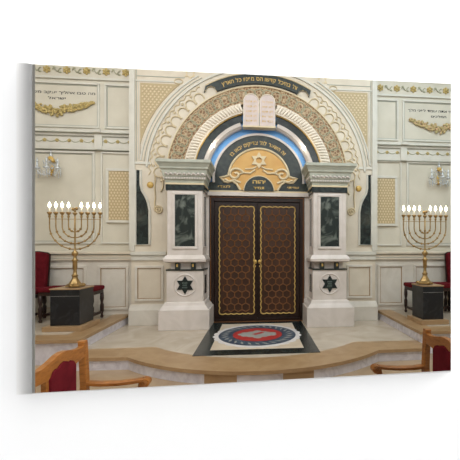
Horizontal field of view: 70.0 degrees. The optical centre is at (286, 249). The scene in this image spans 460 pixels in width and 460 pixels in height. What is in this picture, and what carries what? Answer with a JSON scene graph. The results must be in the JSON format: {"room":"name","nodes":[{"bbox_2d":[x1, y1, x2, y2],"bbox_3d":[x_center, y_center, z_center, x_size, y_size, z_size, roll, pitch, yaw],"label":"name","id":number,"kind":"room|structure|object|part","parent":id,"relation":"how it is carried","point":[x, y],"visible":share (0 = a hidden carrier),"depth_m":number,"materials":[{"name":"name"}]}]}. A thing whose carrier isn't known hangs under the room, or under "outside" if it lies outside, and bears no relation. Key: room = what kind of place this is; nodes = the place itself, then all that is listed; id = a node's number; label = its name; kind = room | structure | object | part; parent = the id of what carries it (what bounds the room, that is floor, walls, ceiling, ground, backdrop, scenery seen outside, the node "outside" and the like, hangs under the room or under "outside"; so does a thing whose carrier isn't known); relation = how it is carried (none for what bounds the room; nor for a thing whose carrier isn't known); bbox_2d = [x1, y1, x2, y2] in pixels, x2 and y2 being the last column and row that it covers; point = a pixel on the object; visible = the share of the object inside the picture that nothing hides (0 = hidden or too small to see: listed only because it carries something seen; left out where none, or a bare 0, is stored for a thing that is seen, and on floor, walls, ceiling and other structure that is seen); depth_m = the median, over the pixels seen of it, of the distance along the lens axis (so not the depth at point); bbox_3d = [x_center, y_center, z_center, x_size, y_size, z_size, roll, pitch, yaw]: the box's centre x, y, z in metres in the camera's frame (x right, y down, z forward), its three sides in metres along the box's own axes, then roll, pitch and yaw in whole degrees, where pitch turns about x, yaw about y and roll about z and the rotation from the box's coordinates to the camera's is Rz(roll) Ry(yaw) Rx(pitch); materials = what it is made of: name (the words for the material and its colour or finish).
{"room":"house of worship","nodes":[
{"label":"house of worship","id":0,"kind":"room"},
{"bbox_2d":[35,314,127,364],"bbox_3d":[-4.885,1.424,5.212,3.820,0.352,1.830,0,0,-5],"label":"platform","id":1,"kind":"object","parent":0,"point":[47,344],"visible":0.44,"depth_m":4.78,"materials":[{"name":"white stone"}]},
{"bbox_2d":[35,251,50,317],"bbox_3d":[-4.664,0.634,5.654,0.639,1.227,0.570,0,0,-5],"label":"chair","id":2,"kind":"object","parent":1,"relation":"on","point":[42,259],"visible":0.27,"depth_m":5.86,"materials":[{"name":"fabric"}]},
{"bbox_3d":[-4.684,0.360,5.878,0.618,0.655,0.080,0,0,-5],"label":"backrest","id":3,"kind":"part","parent":2,"relation":"part of","materials":[{"name":"red fabric"}]},
{"bbox_3d":[-4.689,0.434,5.925,0.639,0.827,0.025,0,0,-5],"label":"frame","id":4,"kind":"part","parent":2,"relation":"part of","materials":[{"name":"red fabric"}]},
{"bbox_3d":[-4.435,1.038,5.891,0.068,0.420,0.065,0,0,-5],"label":"leg","id":5,"kind":"part","parent":2,"relation":"part of","materials":[{"name":"black wood"}]},
{"bbox_2d":[42,285,99,331],"bbox_3d":[-3.457,0.923,5.197,0.580,0.650,0.580,0,0,-5],"label":"marble pedestal","id":6,"kind":"object","parent":1,"relation":"on","point":[71,309],"visible":0.94,"depth_m":4.99,"materials":[{"name":"black stone"}]},
{"bbox_2d":[47,202,102,287],"bbox_3d":[-3.410,-0.088,5.175,0.846,1.365,0.284,0,0,-5],"label":"menorah","id":7,"kind":"object","parent":6,"relation":"on","point":[75,282],"visible":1,"depth_m":5.16,"materials":[{"name":"gold metal"}]},
{"bbox_3d":[-3.612,-0.283,5.163,0.404,0.566,0.038,0,0,-5],"label":"arm","id":8,"kind":"part","parent":7,"relation":"part of","materials":[{"name":"gold metal"}]},
{"bbox_3d":[-3.564,-0.328,5.167,0.310,0.475,0.038,0,0,-5],"label":"arm","id":9,"kind":"part","parent":7,"relation":"part of","materials":[{"name":"gold metal"}]},
{"bbox_3d":[-3.517,-0.377,5.171,0.214,0.377,0.038,0,0,-5],"label":"arm","id":10,"kind":"part","parent":7,"relation":"part of","materials":[{"name":"gold metal"}]},
{"bbox_3d":[-3.469,-0.424,5.176,0.118,0.284,0.038,0,0,-5],"label":"arm","id":11,"kind":"part","parent":7,"relation":"part of","materials":[{"name":"gold metal"}]},
{"bbox_2d":[71,207,77,214],"bbox_3d":[-3.410,-0.624,5.181,0.098,0.135,0.073,0,0,-5],"label":"cup","id":12,"kind":"object","parent":7,"relation":"on","point":[76,208],"depth_m":5.16,"materials":[{"name":"gold metal"}]},
{"bbox_3d":[-3.411,-0.071,5.181,0.100,1.010,0.100,0,0,-5],"label":"stem","id":13,"kind":"part","parent":7,"relation":"part of","materials":[{"name":"gold metal"}]},
{"bbox_3d":[-3.353,-0.424,5.186,0.118,0.284,0.038,0,0,-5],"label":"arm","id":14,"kind":"part","parent":7,"relation":"part of","materials":[{"name":"gold metal"}]},
{"bbox_3d":[-3.305,-0.377,5.191,0.214,0.377,0.038,0,0,-5],"label":"arm","id":15,"kind":"part","parent":7,"relation":"part of","materials":[{"name":"gold metal"}]},
{"bbox_3d":[-3.257,-0.328,5.195,0.310,0.475,0.038,0,0,-5],"label":"arm","id":16,"kind":"part","parent":7,"relation":"part of","materials":[{"name":"gold metal"}]},
{"bbox_3d":[-3.210,-0.283,5.199,0.404,0.566,0.038,0,0,-5],"label":"arm","id":17,"kind":"part","parent":7,"relation":"part of","materials":[{"name":"gold metal"}]},
{"bbox_2d":[37,285,104,322],"bbox_3d":[-3.817,0.948,5.726,0.920,0.600,0.440,0,0,-5],"label":"bench","id":18,"kind":"object","parent":1,"relation":"on","point":[97,289],"visible":0.53,"depth_m":5.58,"materials":[{"name":"fabric"}]},
{"bbox_3d":[-4.219,1.013,5.509,0.068,0.470,0.065,0,0,-5],"label":"leg","id":19,"kind":"part","parent":18,"relation":"part of","materials":[{"name":"black wood"}]},
{"bbox_3d":[-3.817,0.758,5.726,0.880,0.060,0.400,0,0,-5],"label":"seat rail","id":20,"kind":"part","parent":18,"relation":"part of","materials":[{"name":"black wood"}]},
{"bbox_3d":[-3.817,0.688,5.726,0.920,0.080,0.440,0,0,-5],"label":"seat","id":21,"kind":"part","parent":18,"relation":"part of","materials":[{"name":"red fabric"}]},
{"bbox_3d":[-3.415,1.013,5.944,0.068,0.470,0.065,0,0,-5],"label":"leg","id":22,"kind":"part","parent":18,"relation":"part of","materials":[{"name":"black wood"}]},
{"bbox_2d":[0,0,459,459],"bbox_3d":[-0.134,-1.700,1.469,13.000,6.600,0.001,0,0,-5],"label":"wall","id":23,"kind":"structure","parent":0,"point":[404,416],"depth_m":1.46,"materials":[{"name":"white paint"}]},
{"bbox_2d":[16,62,450,394],"bbox_3d":[-0.178,-0.093,1.427,1.957,1.424,0.075,0,0,-5],"label":"frame","id":24,"kind":"object","parent":23,"relation":"attached to","point":[25,72],"visible":1,"depth_m":1.37,"materials":[{"name":"white"}]},
{"bbox_2d":[35,353,432,392],"bbox_3d":[-0.365,1.700,3.996,12.600,0.200,5.075,0,0,-5],"label":"floor","id":25,"kind":"structure","parent":0,"point":[102,375],"depth_m":4.14,"materials":[{"name":"stone"}]},
{"bbox_2d":[35,340,151,392],"bbox_3d":[-1.176,1.110,1.977,0.542,0.980,0.625,0,0,-5],"label":"wooden armchair","id":26,"kind":"object","parent":25,"relation":"on","point":[58,373],"visible":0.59,"depth_m":2.02,"materials":[{"name":"brown wood"}]},
{"bbox_3d":[-1.380,0.682,1.958,0.037,0.124,0.494,0,0,-5],"label":"crest rail","id":27,"kind":"part","parent":26,"relation":"part of","materials":[{"name":"brown wood"}]},
{"bbox_2d":[49,360,75,391],"bbox_3d":[-1.376,0.880,1.958,0.048,0.400,0.256,0,0,-5],"label":"cushion","id":28,"kind":"object","parent":26,"relation":"on","point":[62,374],"depth_m":1.94,"materials":[{"name":"red fabric"}]},
{"bbox_3d":[-1.423,1.113,2.225,0.094,0.975,0.052,0,0,-5],"label":"post","id":29,"kind":"part","parent":26,"relation":"part of","materials":[{"name":"brown wood"}]},
{"bbox_3d":[-1.180,0.927,2.252,0.439,0.061,0.064,0,0,-5],"label":"armrest","id":30,"kind":"part","parent":26,"relation":"part of","materials":[{"name":"brown wood"}]},
{"bbox_2d":[370,328,450,374],"bbox_3d":[0.924,1.110,2.263,0.542,0.980,0.625,0,0,-5],"label":"wooden armchair","id":31,"kind":"object","parent":25,"relation":"on","point":[441,345],"visible":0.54,"depth_m":2.47,"materials":[{"name":"brown wood"}]},
{"bbox_3d":[0.878,0.927,2.535,0.439,0.061,0.064,0,0,-5],"label":"armrest","id":32,"kind":"part","parent":31,"relation":"part of","materials":[{"name":"brown wood"}]},
{"bbox_3d":[1.122,1.113,2.553,0.094,0.975,0.052,0,0,-5],"label":"post","id":33,"kind":"part","parent":31,"relation":"part of","materials":[{"name":"brown wood"}]},
{"bbox_3d":[1.129,0.682,2.282,0.037,0.124,0.494,0,0,-5],"label":"crest rail","id":34,"kind":"part","parent":31,"relation":"part of","materials":[{"name":"brown wood"}]},
{"bbox_2d":[433,345,450,371],"bbox_3d":[1.124,0.880,2.282,0.048,0.400,0.256,0,0,-5],"label":"cushion","id":35,"kind":"object","parent":31,"relation":"on","point":[441,353],"depth_m":2.29,"materials":[{"name":"red fabric"}]},
{"bbox_2d":[35,64,450,266],"bbox_3d":[-0.605,-1.600,6.622,12.600,6.400,0.200,0,0,-5],"label":"wall","id":36,"kind":"structure","parent":0,"point":[74,186],"depth_m":6.27,"materials":[{"name":"paint"}]},
{"bbox_2d":[35,150,60,177],"bbox_3d":[-4.499,-1.639,6.044,0.463,0.562,0.242,0,0,-24],"label":"sconce","id":37,"kind":"object","parent":36,"relation":"attached to","point":[50,157],"visible":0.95,"depth_m":6.05,"materials":[{"name":"gold metal"}]},
{"bbox_3d":[-4.487,-1.703,6.101,0.273,0.433,0.093,0,0,-5],"label":"crystal chain","id":38,"kind":"part","parent":37,"relation":"part of","materials":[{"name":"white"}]},
{"bbox_2d":[35,101,94,116],"bbox_3d":[-4.396,-2.705,6.145,1.394,0.344,0.051,0,0,-5],"label":"flower garland","id":39,"kind":"object","parent":36,"relation":"attached to","point":[46,109],"visible":0.77,"depth_m":6.14},
{"bbox_2d":[35,90,94,98],"bbox_3d":[-4.410,-2.972,6.172,1.400,0.165,0.002,0,0,-5],"label":"inscription","id":40,"kind":"object","parent":36,"relation":"attached to","point":[35,90],"depth_m":6.18,"materials":[{"name":"black paint"}]},
{"bbox_2d":[35,128,128,151],"bbox_3d":[-4.902,-2.112,6.064,3.940,0.385,0.130,0,0,-5],"label":"trim","id":41,"kind":"structure","parent":36,"relation":"attached to","point":[45,138],"depth_m":6.17,"materials":[{"name":"grey paint"}]},
{"bbox_2d":[35,150,128,243],"bbox_3d":[-4.886,-1.010,6.108,3.780,1.780,0.045,0,0,-5],"label":"trim","id":42,"kind":"structure","parent":36,"relation":"attached to","point":[117,179],"depth_m":6.24,"materials":[{"name":"grey"}]},
{"bbox_3d":[-3.253,-1.055,6.257,0.500,1.050,0.045,0,0,-5],"label":"lattice frame","id":43,"kind":"part","parent":42,"relation":"part of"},
{"bbox_3d":[-3.254,-1.055,6.265,0.400,0.950,0.030,0,0,-5],"label":"lattice panel","id":44,"kind":"part","parent":42,"relation":"part of","materials":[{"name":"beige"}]},
{"bbox_2d":[35,80,128,129],"bbox_3d":[-4.897,-2.785,6.115,3.760,0.870,0.030,0,0,-5],"label":"trim","id":45,"kind":"structure","parent":36,"relation":"attached to","point":[106,86],"depth_m":6.21,"materials":[{"name":"grey"}]},
{"bbox_2d":[35,65,128,81],"bbox_3d":[-4.868,-3.550,6.076,4.010,0.540,0.128,0,0,-5],"label":"crown molding","id":46,"kind":"structure","parent":36,"relation":"attached to","point":[46,68],"depth_m":6.20,"materials":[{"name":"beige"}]},
{"bbox_2d":[35,260,130,315],"bbox_3d":[-4.916,0.724,6.105,3.920,1.048,0.045,0,0,-5],"label":"wainscoting","id":47,"kind":"structure","parent":36,"relation":"attached to","point":[115,275],"depth_m":6.23,"materials":[{"name":"beige stone"}]},
{"bbox_2d":[48,252,130,260],"bbox_3d":[-4.914,0.115,6.078,3.920,0.170,0.100,0,0,-5],"label":"trim","id":48,"kind":"structure","parent":36,"relation":"attached to","point":[55,256],"depth_m":6.17,"materials":[{"name":"beige stone"}]},
{"bbox_2d":[128,69,377,325],"bbox_3d":[-0.581,-1.218,6.356,4.880,5.284,0.335,0,0,-5],"label":"arched portal","id":49,"kind":"object","parent":36,"relation":"attached to","point":[173,114],"visible":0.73,"depth_m":6.28,"materials":[{"name":"beige stone"}]},
{"bbox_3d":[-2.766,-0.815,6.171,0.265,1.430,0.006,0,0,-5],"label":"green panel","id":50,"kind":"part","parent":49,"relation":"part of","materials":[{"name":"stone"}]},
{"bbox_3d":[-2.580,0.862,6.141,0.820,1.124,0.100,0,0,-5],"label":"dado panel","id":51,"kind":"part","parent":49,"relation":"part of","materials":[{"name":"beige stone"}]},
{"bbox_3d":[-2.440,-2.520,6.198,0.739,1.360,0.012,0,0,-5],"label":"spandrel panel","id":52,"kind":"part","parent":49,"relation":"part of","materials":[{"name":"beige"}]},
{"bbox_3d":[-1.787,-1.705,6.309,2.470,3.810,0.210,0,0,-5],"label":"moulding","id":53,"kind":"part","parent":49,"relation":"part of","materials":[{"name":"beige stone"}]},
{"bbox_2d":[209,196,303,322],"bbox_3d":[-0.589,0.184,6.449,1.880,2.480,0.148,0,0,-5],"label":"double door","id":54,"kind":"structure","parent":49,"relation":"attached to","point":[232,220],"depth_m":6.43,"materials":[{"name":"brown wood"}]},
{"bbox_3d":[-1.017,0.204,6.424,0.833,2.310,0.060,0,0,-5],"label":"door","id":55,"kind":"part","parent":54,"relation":"part of","materials":[{"name":"brown wood"}]},
{"bbox_3d":[-0.994,0.204,6.392,0.673,2.120,0.008,0,0,-5],"label":"lattice panel","id":56,"kind":"part","parent":54,"relation":"part of","materials":[{"name":"brown wood"}]},
{"bbox_3d":[-0.181,0.204,6.466,0.673,2.120,0.008,0,0,-5],"label":"lattice panel","id":57,"kind":"part","parent":54,"relation":"part of","materials":[{"name":"brown wood"}]},
{"bbox_3d":[-0.164,0.204,6.502,0.833,2.310,0.060,0,0,-5],"label":"door","id":58,"kind":"part","parent":54,"relation":"part of","materials":[{"name":"brown wood"}]},
{"bbox_2d":[207,133,309,197],"bbox_3d":[-0.556,-1.683,6.414,2.040,1.245,0.184,0,0,-5],"label":"lunette","id":59,"kind":"object","parent":49,"relation":"attached to","point":[254,164],"visible":1,"depth_m":6.35,"materials":[{"name":"black stone"}]},
{"bbox_2d":[243,93,275,130],"bbox_3d":[-0.540,-2.697,6.297,0.640,0.654,0.160,0,0,-5],"label":"tablet","id":60,"kind":"object","parent":49,"relation":"attached to","point":[252,105],"visible":1,"depth_m":6.23,"materials":[{"name":"white stone"}]},
{"bbox_3d":[0.643,-1.705,6.531,2.410,3.810,0.210,0,0,-5],"label":"moulding","id":61,"kind":"part","parent":49,"relation":"part of","materials":[{"name":"beige stone"}]},
{"bbox_3d":[1.276,-2.520,6.537,0.739,1.360,0.012,0,0,-5],"label":"spandrel panel","id":62,"kind":"part","parent":49,"relation":"part of","materials":[{"name":"beige paint"}]},
{"bbox_3d":[1.424,0.862,6.507,0.820,1.124,0.100,0,0,-5],"label":"dado panel","id":63,"kind":"part","parent":49,"relation":"part of","materials":[{"name":"beige stone"}]},
{"bbox_3d":[1.601,-0.815,6.570,0.265,1.430,0.006,0,0,-5],"label":"green panel","id":64,"kind":"part","parent":49,"relation":"part of","materials":[{"name":"stone"}]},
{"bbox_2d":[375,259,447,309],"bbox_3d":[3.728,0.724,6.895,3.920,1.048,0.045,0,0,-5],"label":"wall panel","id":65,"kind":"structure","parent":36,"relation":"attached to","point":[390,275],"depth_m":6.76,"materials":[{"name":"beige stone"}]},
{"bbox_2d":[376,251,449,259],"bbox_3d":[3.730,0.115,6.868,3.920,0.170,0.100,0,0,-5],"label":"trim","id":66,"kind":"structure","parent":36,"relation":"attached to","point":[380,255],"depth_m":6.73,"materials":[{"name":"beige paint"}]},
{"bbox_2d":[377,161,450,245],"bbox_3d":[3.698,-0.980,6.893,3.780,1.780,0.045,0,0,-5],"label":"trim","id":67,"kind":"structure","parent":36,"relation":"attached to","point":[386,185],"depth_m":6.74,"materials":[{"name":"grey paint"}]},
{"bbox_3d":[2.064,-1.025,6.751,0.400,0.950,0.030,0,0,-5],"label":"lattice panel","id":68,"kind":"part","parent":67,"relation":"part of","materials":[{"name":"beige"}]},
{"bbox_3d":[2.065,-1.025,6.743,0.500,1.050,0.045,0,0,-5],"label":"lattice frame","id":69,"kind":"part","parent":67,"relation":"part of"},
{"bbox_2d":[377,141,450,162],"bbox_3d":[3.722,-2.058,6.852,3.940,0.385,0.130,0,0,-5],"label":"trim","id":70,"kind":"structure","parent":36,"relation":"attached to","point":[403,151],"depth_m":6.77,"materials":[{"name":"grey"}]},
{"bbox_2d":[377,98,450,142],"bbox_3d":[3.707,-2.730,6.901,3.760,0.870,0.030,0,0,-5],"label":"trim","id":71,"kind":"structure","parent":36,"relation":"attached to","point":[378,99],"depth_m":6.78,"materials":[{"name":"grey"}]},
{"bbox_2d":[377,84,450,98],"bbox_3d":[3.731,-3.495,6.862,3.920,0.540,0.128,0,0,-5],"label":"crown molding","id":72,"kind":"structure","parent":36,"relation":"attached to","point":[396,88],"depth_m":6.79,"materials":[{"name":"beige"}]},
{"bbox_2d":[408,109,446,117],"bbox_3d":[3.238,-2.904,6.871,1.360,0.170,0.002,0,0,-5],"label":"inscription","id":73,"kind":"object","parent":36,"relation":"attached to","point":[408,109],"depth_m":6.86,"materials":[{"name":"black paint"}]},
{"bbox_2d":[409,117,450,133],"bbox_3d":[3.262,-2.626,6.845,1.394,0.344,0.051,0,0,-5],"label":"flower garland","id":74,"kind":"object","parent":36,"relation":"attached to","point":[431,127],"visible":0.83,"depth_m":6.81},
{"bbox_2d":[429,164,450,186],"bbox_3d":[3.209,-1.609,6.748,0.463,0.562,0.242,0,0,-24],"label":"sconce","id":75,"kind":"object","parent":36,"relation":"attached to","point":[439,169],"visible":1,"depth_m":6.75,"materials":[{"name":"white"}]},
{"bbox_2d":[76,319,421,383],"bbox_3d":[-0.471,1.512,5.154,5.000,0.176,2.750,0,0,-5],"label":"raised platform","id":76,"kind":"structure","parent":0,"point":[146,350],"depth_m":4.35,"materials":[{"name":"white stone"}]},
{"bbox_2d":[155,158,214,330],"bbox_3d":[-1.851,-0.086,5.966,0.950,3.020,0.640,0,0,-5],"label":"marble pillar","id":77,"kind":"structure","parent":76,"relation":"on","point":[188,306],"depth_m":5.78,"materials":[{"name":"grey stone"}]},
{"bbox_3d":[-1.835,-0.531,5.795,0.450,1.030,0.024,0,0,-5],"label":"panel frame","id":78,"kind":"part","parent":77,"relation":"part of","materials":[{"name":"stone"}]},
{"bbox_3d":[-1.835,-0.531,5.799,0.350,0.930,0.016,0,0,-5],"label":"green panel","id":79,"kind":"part","parent":77,"relation":"part of","materials":[{"name":"stone"}]},
{"bbox_3d":[-1.854,0.999,5.999,0.850,0.130,0.575,0,0,-5],"label":"moulding","id":80,"kind":"part","parent":77,"relation":"part of","materials":[{"name":"stone"}]},
{"bbox_3d":[-1.855,0.162,6.019,0.750,0.135,0.535,0,0,-5],"label":"shaft moulding","id":81,"kind":"part","parent":77,"relation":"part of","materials":[{"name":"stone"}]},
{"bbox_3d":[-1.549,-0.536,6.074,0.011,0.920,0.240,0,0,-5],"label":"panel","id":82,"kind":"part","parent":77,"relation":"part of","materials":[{"name":"green stone"}]},
{"bbox_3d":[-1.546,-0.536,6.074,0.017,0.980,0.300,0,0,-5],"label":"frame","id":83,"kind":"part","parent":77,"relation":"part of","materials":[{"name":"stone"}]},
{"bbox_2d":[193,321,319,355],"bbox_3d":[-0.492,1.415,5.383,1.740,0.017,1.990,0,0,-5],"label":"rug","id":84,"kind":"object","parent":76,"relation":"on","point":[266,337],"visible":0.98,"depth_m":5.09,"materials":[{"name":"multicoloured fabric"}]},
{"bbox_2d":[301,162,356,326],"bbox_3d":[0.788,-0.086,6.207,0.950,3.020,0.640,0,0,-5],"label":"marble pillar","id":85,"kind":"structure","parent":76,"relation":"on","point":[327,304],"depth_m":6.02,"materials":[{"name":"white stone"}]},
{"bbox_3d":[0.472,-0.536,6.259,0.011,0.920,0.240,0,0,-5],"label":"panel","id":86,"kind":"part","parent":85,"relation":"part of","materials":[{"name":"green stone"}]},
{"bbox_3d":[0.469,-0.536,6.259,0.017,0.980,0.300,0,0,-5],"label":"frame","id":87,"kind":"part","parent":85,"relation":"part of","materials":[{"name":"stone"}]},
{"bbox_3d":[0.783,0.162,6.260,0.750,0.135,0.535,0,0,-5],"label":"shaft moulding","id":88,"kind":"part","parent":85,"relation":"part of","materials":[{"name":"stone"}]},
{"bbox_3d":[0.785,0.999,6.240,0.850,0.130,0.575,0,0,-5],"label":"moulding","id":89,"kind":"part","parent":85,"relation":"part of","materials":[{"name":"stone"}]},
{"bbox_3d":[0.804,-0.531,6.036,0.450,1.030,0.024,0,0,-5],"label":"panel frame","id":90,"kind":"part","parent":85,"relation":"part of","materials":[{"name":"stone"}]},
{"bbox_3d":[0.803,-0.531,6.040,0.350,0.930,0.016,0,0,-5],"label":"green panel","id":91,"kind":"part","parent":85,"relation":"part of","materials":[{"name":"stone"}]},
{"bbox_2d":[378,309,450,352],"bbox_3d":[3.859,1.424,6.011,3.820,0.352,1.830,0,0,-5],"label":"platform","id":92,"kind":"object","parent":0,"point":[397,318],"visible":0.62,"depth_m":5.54,"materials":[{"name":"white stone"}]},
{"bbox_2d":[403,282,450,311],"bbox_3d":[2.825,0.948,6.333,0.920,0.600,0.440,0,0,-5],"label":"bench","id":93,"kind":"object","parent":92,"relation":"on","point":[407,285],"visible":0.46,"depth_m":6.41,"materials":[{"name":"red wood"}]},
{"bbox_3d":[2.391,1.013,6.474,0.068,0.470,0.065,0,0,-5],"label":"leg","id":94,"kind":"part","parent":93,"relation":"part of","materials":[{"name":"black wood"}]},
{"bbox_3d":[2.825,0.688,6.333,0.920,0.080,0.440,0,0,-5],"label":"seat","id":95,"kind":"part","parent":93,"relation":"part of","materials":[{"name":"red fabric"}]},
{"bbox_3d":[2.825,0.758,6.333,0.880,0.060,0.400,0,0,-5],"label":"seat rail","id":96,"kind":"part","parent":93,"relation":"part of","materials":[{"name":"black wood"}]},
{"bbox_3d":[3.227,1.013,6.551,0.068,0.470,0.065,0,0,-5],"label":"leg","id":97,"kind":"part","parent":93,"relation":"part of","materials":[{"name":"black wood"}]},
{"bbox_2d":[407,283,448,324],"bbox_3d":[2.449,0.923,5.616,0.493,0.650,0.493,0,0,-7],"label":"marble pedestal","id":98,"kind":"object","parent":92,"relation":"on","point":[427,300],"visible":0.93,"depth_m":5.44,"materials":[{"name":"black stone"}]},
{"bbox_2d":[401,205,447,284],"bbox_3d":[2.401,-0.088,5.596,0.846,1.365,0.284,0,0,-5],"label":"menorah","id":99,"kind":"object","parent":98,"relation":"on","point":[424,280],"visible":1,"depth_m":5.59,"materials":[{"name":"gold metal"}]},
{"bbox_3d":[2.199,-0.283,5.583,0.404,0.566,0.038,0,0,-5],"label":"arm","id":100,"kind":"part","parent":99,"relation":"part of","materials":[{"name":"gold metal"}]},
{"bbox_3d":[2.247,-0.328,5.588,0.310,0.475,0.038,0,0,-5],"label":"arm","id":101,"kind":"part","parent":99,"relation":"part of","materials":[{"name":"gold metal"}]},
{"bbox_3d":[2.294,-0.377,5.592,0.214,0.377,0.038,0,0,-5],"label":"arm","id":102,"kind":"part","parent":99,"relation":"part of","materials":[{"name":"gold metal"}]},
{"bbox_3d":[2.400,-0.071,5.602,0.100,1.010,0.100,0,0,-5],"label":"stem","id":103,"kind":"part","parent":99,"relation":"part of","materials":[{"name":"gold metal"}]},
{"bbox_3d":[2.506,-0.377,5.611,0.214,0.377,0.038,0,0,-5],"label":"arm","id":104,"kind":"part","parent":99,"relation":"part of","materials":[{"name":"gold metal"}]},
{"bbox_3d":[2.554,-0.328,5.616,0.310,0.475,0.038,0,0,-5],"label":"arm","id":105,"kind":"part","parent":99,"relation":"part of","materials":[{"name":"gold metal"}]},
{"bbox_3d":[2.601,-0.283,5.620,0.404,0.566,0.038,0,0,-5],"label":"arm","id":106,"kind":"part","parent":99,"relation":"part of","materials":[{"name":"gold metal"}]},
{"bbox_2d":[444,251,450,310],"bbox_3d":[3.602,0.634,6.409,0.639,1.227,0.570,0,0,-5],"label":"chair","id":107,"kind":"object","parent":92,"relation":"on","point":[447,255],"visible":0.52,"depth_m":6.58,"materials":[{"name":"red fabric"}]},
{"bbox_3d":[3.577,0.434,6.681,0.639,0.827,0.025,0,0,-5],"label":"frame","id":108,"kind":"part","parent":107,"relation":"part of","materials":[{"name":"black wood"}]},
{"bbox_3d":[3.581,0.360,6.633,0.618,0.655,0.080,0,0,-5],"label":"backrest","id":109,"kind":"part","parent":107,"relation":"part of","materials":[{"name":"red fabric"}]},
{"bbox_3d":[3.333,1.038,6.601,0.068,0.420,0.065,0,0,-5],"label":"leg","id":110,"kind":"part","parent":107,"relation":"part of","materials":[{"name":"black wood"}]}
]}

